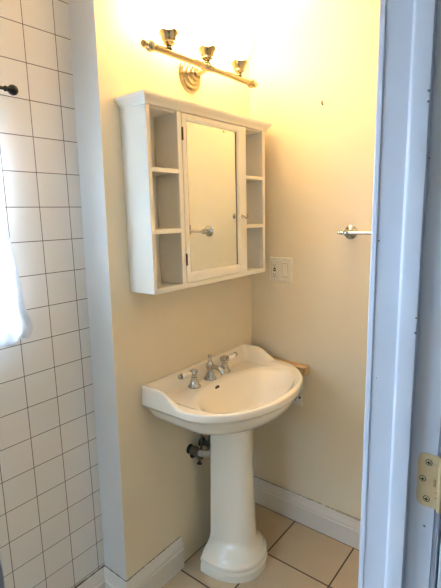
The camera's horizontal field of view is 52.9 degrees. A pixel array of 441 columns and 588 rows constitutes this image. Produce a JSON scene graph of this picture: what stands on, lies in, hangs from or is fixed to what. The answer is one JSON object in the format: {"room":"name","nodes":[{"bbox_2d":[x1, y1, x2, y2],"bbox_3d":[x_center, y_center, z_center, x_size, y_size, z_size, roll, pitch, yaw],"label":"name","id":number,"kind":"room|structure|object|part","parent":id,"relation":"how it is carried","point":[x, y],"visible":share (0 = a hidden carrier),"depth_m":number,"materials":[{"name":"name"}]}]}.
{"room":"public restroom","nodes":[
{"label":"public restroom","id":0,"kind":"room"},
{"bbox_2d":[0,0,104,587],"bbox_3d":[-1.048,0.135,0.917,0.100,2.420,1.800,7,13,38],"label":"wall","id":1,"kind":"structure","parent":0,"point":[51,534],"depth_m":1.43,"materials":[{"name":"white tile"}]},
{"bbox_2d":[0,84,17,95],"bbox_3d":[-0.883,-0.490,0.875,0.094,0.029,0.960,7,13,38],"label":"curtain rod","id":2,"kind":"object","parent":1,"relation":"attached to","point":[11,89],"visible":1,"depth_m":1.20,"materials":[{"name":"black metal"}]},
{"bbox_2d":[0,158,32,347],"bbox_3d":[-0.848,-0.152,0.934,0.056,0.733,0.903,7,13,38],"label":"curtain","id":3,"kind":"object","parent":2,"relation":"hanging from","point":[15,321],"visible":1,"depth_m":1.27,"materials":[{"name":"white fabric"}]},
{"bbox_2d":[74,565,104,587],"bbox_3d":[-0.781,1.141,1.326,0.005,0.005,1.057,7,13,38],"label":"trim","id":4,"kind":"structure","parent":1,"relation":"attached to","point":[80,583],"depth_m":1.67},
{"bbox_2d":[68,0,252,580],"bbox_3d":[-0.205,-0.054,1.861,0.230,2.420,0.844,7,13,38],"label":"wall","id":5,"kind":"structure","parent":0,"point":[164,334],"depth_m":1.62,"materials":[{"name":"beige paint"}]},
{"bbox_2d":[97,68,130,579],"bbox_3d":[-0.357,0.186,1.514,0.002,1.782,0.047,7,13,38],"label":"trim","id":6,"kind":"structure","parent":5,"relation":"attached to","point":[101,87],"depth_m":1.49,"materials":[{"name":"beige paint"}]},
{"bbox_2d":[77,536,184,587],"bbox_3d":[-0.848,1.249,1.142,0.145,0.140,2.052,7,13,38],"label":"baseboard","id":7,"kind":"structure","parent":5,"relation":"attached to","point":[166,565],"depth_m":1.75,"materials":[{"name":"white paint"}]},
{"bbox_2d":[114,90,270,294],"bbox_3d":[-0.051,-0.363,1.699,0.154,0.631,0.716,7,13,38],"label":"medicine cabinet","id":8,"kind":"object","parent":5,"relation":"attached to","point":[194,174],"visible":1,"depth_m":1.58,"materials":[{"name":"white paint"}]},
{"bbox_2d":[152,167,178,175],"bbox_3d":[-0.224,-0.411,1.490,0.113,0.014,0.128,7,13,38],"label":"shelf","id":9,"kind":"object","parent":8,"relation":"attached to","point":[156,171],"depth_m":1.48,"materials":[{"name":"white paint"}]},
{"bbox_2d":[155,228,180,233],"bbox_3d":[-0.219,-0.216,1.526,0.113,0.014,0.128,7,13,38],"label":"shelf","id":10,"kind":"object","parent":8,"relation":"attached to","point":[157,230],"depth_m":1.50,"materials":[{"name":"white paint"}]},
{"bbox_3d":[-0.062,-0.658,1.649,0.141,0.032,0.716,7,13,38],"label":"crown moulding","id":11,"kind":"part","parent":8,"relation":"part of","materials":[{"name":"white paint"}]},
{"bbox_2d":[186,122,236,271],"bbox_3d":[-0.027,-0.356,1.672,0.008,0.520,0.292,7,13,38],"label":"mirror glass","id":12,"kind":"object","parent":8,"relation":"attached to","point":[211,147],"depth_m":1.66,"materials":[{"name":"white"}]},
{"bbox_3d":[-0.020,-0.351,1.676,0.016,0.577,0.356,7,13,38],"label":"mirror door","id":13,"kind":"part","parent":8,"relation":"part of","materials":[{"name":"white paint"}]},
{"bbox_2d":[246,175,261,181],"bbox_3d":[0.098,-0.491,1.890,0.113,0.014,0.130,7,13,38],"label":"shelf","id":14,"kind":"object","parent":8,"relation":"attached to","point":[249,178],"depth_m":1.89,"materials":[{"name":"white paint"}]},
{"bbox_2d":[247,224,262,227],"bbox_3d":[0.103,-0.295,1.926,0.113,0.014,0.130,7,13,38],"label":"shelf","id":15,"kind":"object","parent":8,"relation":"attached to","point":[248,225],"depth_m":1.89,"materials":[{"name":"white paint"}]},
{"bbox_2d":[190,454,203,464],"bbox_3d":[-0.084,0.689,1.876,0.073,0.042,0.047,7,13,38],"label":"shutoff valve","id":16,"kind":"object","parent":5,"relation":"attached to","point":[198,457],"depth_m":1.86,"materials":[{"name":"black metal"}]},
{"bbox_2d":[140,0,256,92],"bbox_3d":[-0.057,-0.883,1.611,0.154,0.258,0.630,7,13,38],"label":"vanity light","id":17,"kind":"object","parent":5,"relation":"attached to","point":[206,18],"visible":1,"depth_m":1.57,"materials":[{"name":"polished brass"}]},
{"bbox_3d":[-0.172,-0.915,1.442,0.132,0.130,0.132,7,13,38],"label":"lamp shade","id":18,"kind":"part","parent":17,"relation":"part of","materials":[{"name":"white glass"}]},
{"bbox_3d":[-0.101,-0.821,1.658,0.040,0.122,0.122,7,13,38],"label":"plate","id":19,"kind":"part","parent":17,"relation":"part of","materials":[{"name":"gold metal"}]},
{"bbox_3d":[-0.067,-0.822,1.631,0.061,0.031,0.022,7,13,38],"label":"arm","id":20,"kind":"part","parent":17,"relation":"part of","materials":[{"name":"gold metal"}]},
{"bbox_3d":[-0.050,-0.945,1.593,0.132,0.130,0.132,7,13,38],"label":"lamp shade","id":21,"kind":"part","parent":17,"relation":"part of","materials":[{"name":"white glass"}]},
{"bbox_3d":[0.072,-0.976,1.746,0.132,0.130,0.132,7,13,38],"label":"lamp shade","id":22,"kind":"part","parent":17,"relation":"part of","materials":[{"name":"white glass"}]},
{"bbox_2d":[186,444,210,456],"bbox_3d":[-0.073,0.572,1.869,0.084,0.220,0.126,7,13,38],"label":"drain pipe","id":23,"kind":"object","parent":5,"relation":"attached to","point":[191,449],"visible":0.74,"depth_m":1.85,"materials":[{"name":"white plastic"}]},
{"bbox_2d":[200,434,202,449],"bbox_3d":[-0.063,0.605,1.842,0.013,0.069,0.047,7,13,38],"label":"shutoff valve","id":24,"kind":"object","parent":5,"relation":"attached to","point":[201,437],"depth_m":1.86,"materials":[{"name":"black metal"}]},
{"bbox_2d":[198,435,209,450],"bbox_3d":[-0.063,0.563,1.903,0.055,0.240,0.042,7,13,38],"label":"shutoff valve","id":25,"kind":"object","parent":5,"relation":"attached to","point":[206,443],"visible":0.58,"depth_m":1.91,"materials":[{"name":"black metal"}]},
{"bbox_2d":[162,503,358,587],"bbox_3d":[-0.282,1.362,1.064,1.150,0.080,2.600,7,13,38],"label":"floor","id":26,"kind":"structure","parent":0,"point":[298,555],"depth_m":1.90,"materials":[{"name":"beige tile"}]},
{"bbox_2d":[141,344,302,582],"bbox_3d":[0.091,0.734,1.819,0.432,0.871,0.652,7,13,38],"label":"pedestal sink","id":27,"kind":"object","parent":26,"relation":"on","point":[258,388],"visible":0.96,"depth_m":1.82,"materials":[{"name":"white ceramic"}]},
{"bbox_2d":[178,352,237,388],"bbox_3d":[-0.022,0.302,1.810,0.113,0.109,0.364,7,13,38],"label":"faucet","id":28,"kind":"object","parent":27,"relation":"on","point":[194,383],"visible":1,"depth_m":1.81,"materials":[{"name":"silver metal"}]},
{"bbox_3d":[-0.132,0.313,1.715,0.021,0.021,0.044,9,14,44],"label":"porcelain lever","id":29,"kind":"part","parent":28,"relation":"part of","materials":[{"name":"white ceramic"}]},
{"bbox_3d":[-0.103,0.329,1.747,0.049,0.071,0.049,7,13,38],"label":"handle","id":30,"kind":"part","parent":28,"relation":"part of","materials":[{"name":"silver metal"}]},
{"bbox_3d":[-0.043,0.297,1.824,0.049,0.103,0.049,7,13,38],"label":"spout post","id":31,"kind":"part","parent":28,"relation":"part of","materials":[{"name":"silver metal"}]},
{"bbox_3d":[-0.009,0.308,1.798,0.077,0.036,0.024,7,13,38],"label":"spout","id":32,"kind":"part","parent":28,"relation":"part of","materials":[{"name":"silver metal"}]},
{"bbox_3d":[0.018,0.297,1.909,0.049,0.071,0.049,7,13,38],"label":"handle","id":33,"kind":"part","parent":28,"relation":"part of","materials":[{"name":"silver metal"}]},
{"bbox_3d":[0.046,0.270,1.934,0.021,0.021,0.044,9,14,44],"label":"porcelain lever","id":34,"kind":"part","parent":28,"relation":"part of","materials":[{"name":"white ceramic"}]},
{"bbox_2d":[141,344,302,434],"bbox_3d":[0.083,0.405,1.759,0.432,0.203,0.652,7,13,38],"label":"basin","id":35,"kind":"object","parent":27,"relation":"in","point":[258,388],"depth_m":1.73,"materials":[{"name":"white ceramic"}]},
{"bbox_2d":[249,0,379,518],"bbox_3d":[1.264,0.013,1.305,3.230,2.420,0.100,7,13,38],"label":"wall","id":36,"kind":"structure","parent":0,"point":[319,158],"depth_m":1.88,"materials":[{"name":"beige paint"}]},
{"bbox_2d":[270,257,291,282],"bbox_3d":[0.270,-0.109,2.008,0.116,0.114,0.012,7,13,38],"label":"switch plate","id":37,"kind":"object","parent":36,"relation":"attached to","point":[280,267],"visible":1,"depth_m":2.00,"materials":[{"name":"beige plastic"}]},
{"bbox_2d":[272,262,277,276],"bbox_3d":[0.248,-0.111,2.024,0.032,0.066,0.002,7,13,38],"label":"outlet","id":38,"kind":"object","parent":37,"relation":"attached to","point":[274,264],"depth_m":2.02,"materials":[{"name":"beige plastic"}]},
{"bbox_2d":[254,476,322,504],"bbox_3d":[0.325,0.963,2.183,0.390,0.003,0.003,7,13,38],"label":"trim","id":39,"kind":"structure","parent":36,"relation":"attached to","point":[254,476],"depth_m":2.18,"materials":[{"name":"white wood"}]},
{"bbox_2d":[274,358,308,375],"bbox_3d":[0.287,0.331,2.057,0.253,0.035,0.050,7,13,38],"label":"wood ledge","id":40,"kind":"object","parent":36,"relation":"attached to","point":[304,369],"visible":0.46,"depth_m":1.99,"materials":[{"name":"brown wood"}]},
{"bbox_2d":[292,384,302,405],"bbox_3d":[0.349,0.459,2.061,0.070,0.114,0.007,7,13,38],"label":"wall outlet","id":41,"kind":"object","parent":36,"relation":"attached to","point":[298,400],"visible":0.41,"depth_m":2.05,"materials":[{"name":"white plastic"}]},
{"bbox_2d":[254,477,360,550],"bbox_3d":[0.532,1.058,2.027,0.930,0.140,0.015,7,13,38],"label":"baseboard","id":42,"kind":"structure","parent":36,"relation":"attached to","point":[345,529],"depth_m":2.11,"materials":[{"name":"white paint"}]},
{"bbox_2d":[325,505,360,520],"bbox_3d":[0.678,1.004,1.903,0.500,0.008,0.008,7,13,38],"label":"trim","id":43,"kind":"structure","parent":36,"relation":"attached to","point":[336,510],"depth_m":2.00,"materials":[{"name":"white wood"}]},
{"bbox_2d":[337,225,371,238],"bbox_3d":[0.656,-0.226,1.643,0.460,0.056,0.060,7,13,38],"label":"towel bar","id":44,"kind":"object","parent":36,"relation":"attached to","point":[350,232],"visible":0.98,"depth_m":1.74,"materials":[{"name":"silver metal"}]},
{"bbox_3d":[0.645,-0.223,1.630,0.460,0.017,0.017,7,13,38],"label":"rail","id":45,"kind":"part","parent":44,"relation":"part of","materials":[{"name":"silver metal"}]},
{"bbox_3d":[0.114,0.182,0.511,0.110,2.420,2.600,7,13,38],"label":"wall","id":46,"kind":"structure","parent":0,"visible":0},
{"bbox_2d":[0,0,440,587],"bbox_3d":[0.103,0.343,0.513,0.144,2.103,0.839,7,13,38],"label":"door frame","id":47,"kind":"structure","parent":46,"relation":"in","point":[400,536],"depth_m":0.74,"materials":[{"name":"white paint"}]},
{"bbox_3d":[0.357,0.320,0.753,0.044,0.098,0.011,7,13,38],"label":"door hinge","id":48,"kind":"part","parent":47,"relation":"part of","materials":[{"name":"metal"}]},
{"bbox_2d":[437,543,440,587],"bbox_3d":[0.644,0.356,0.554,0.660,2.014,0.035,7,13,38],"label":"door","id":49,"kind":"structure","parent":47,"relation":"attached to","point":[439,570],"depth_m":0.77,"materials":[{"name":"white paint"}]}
]}

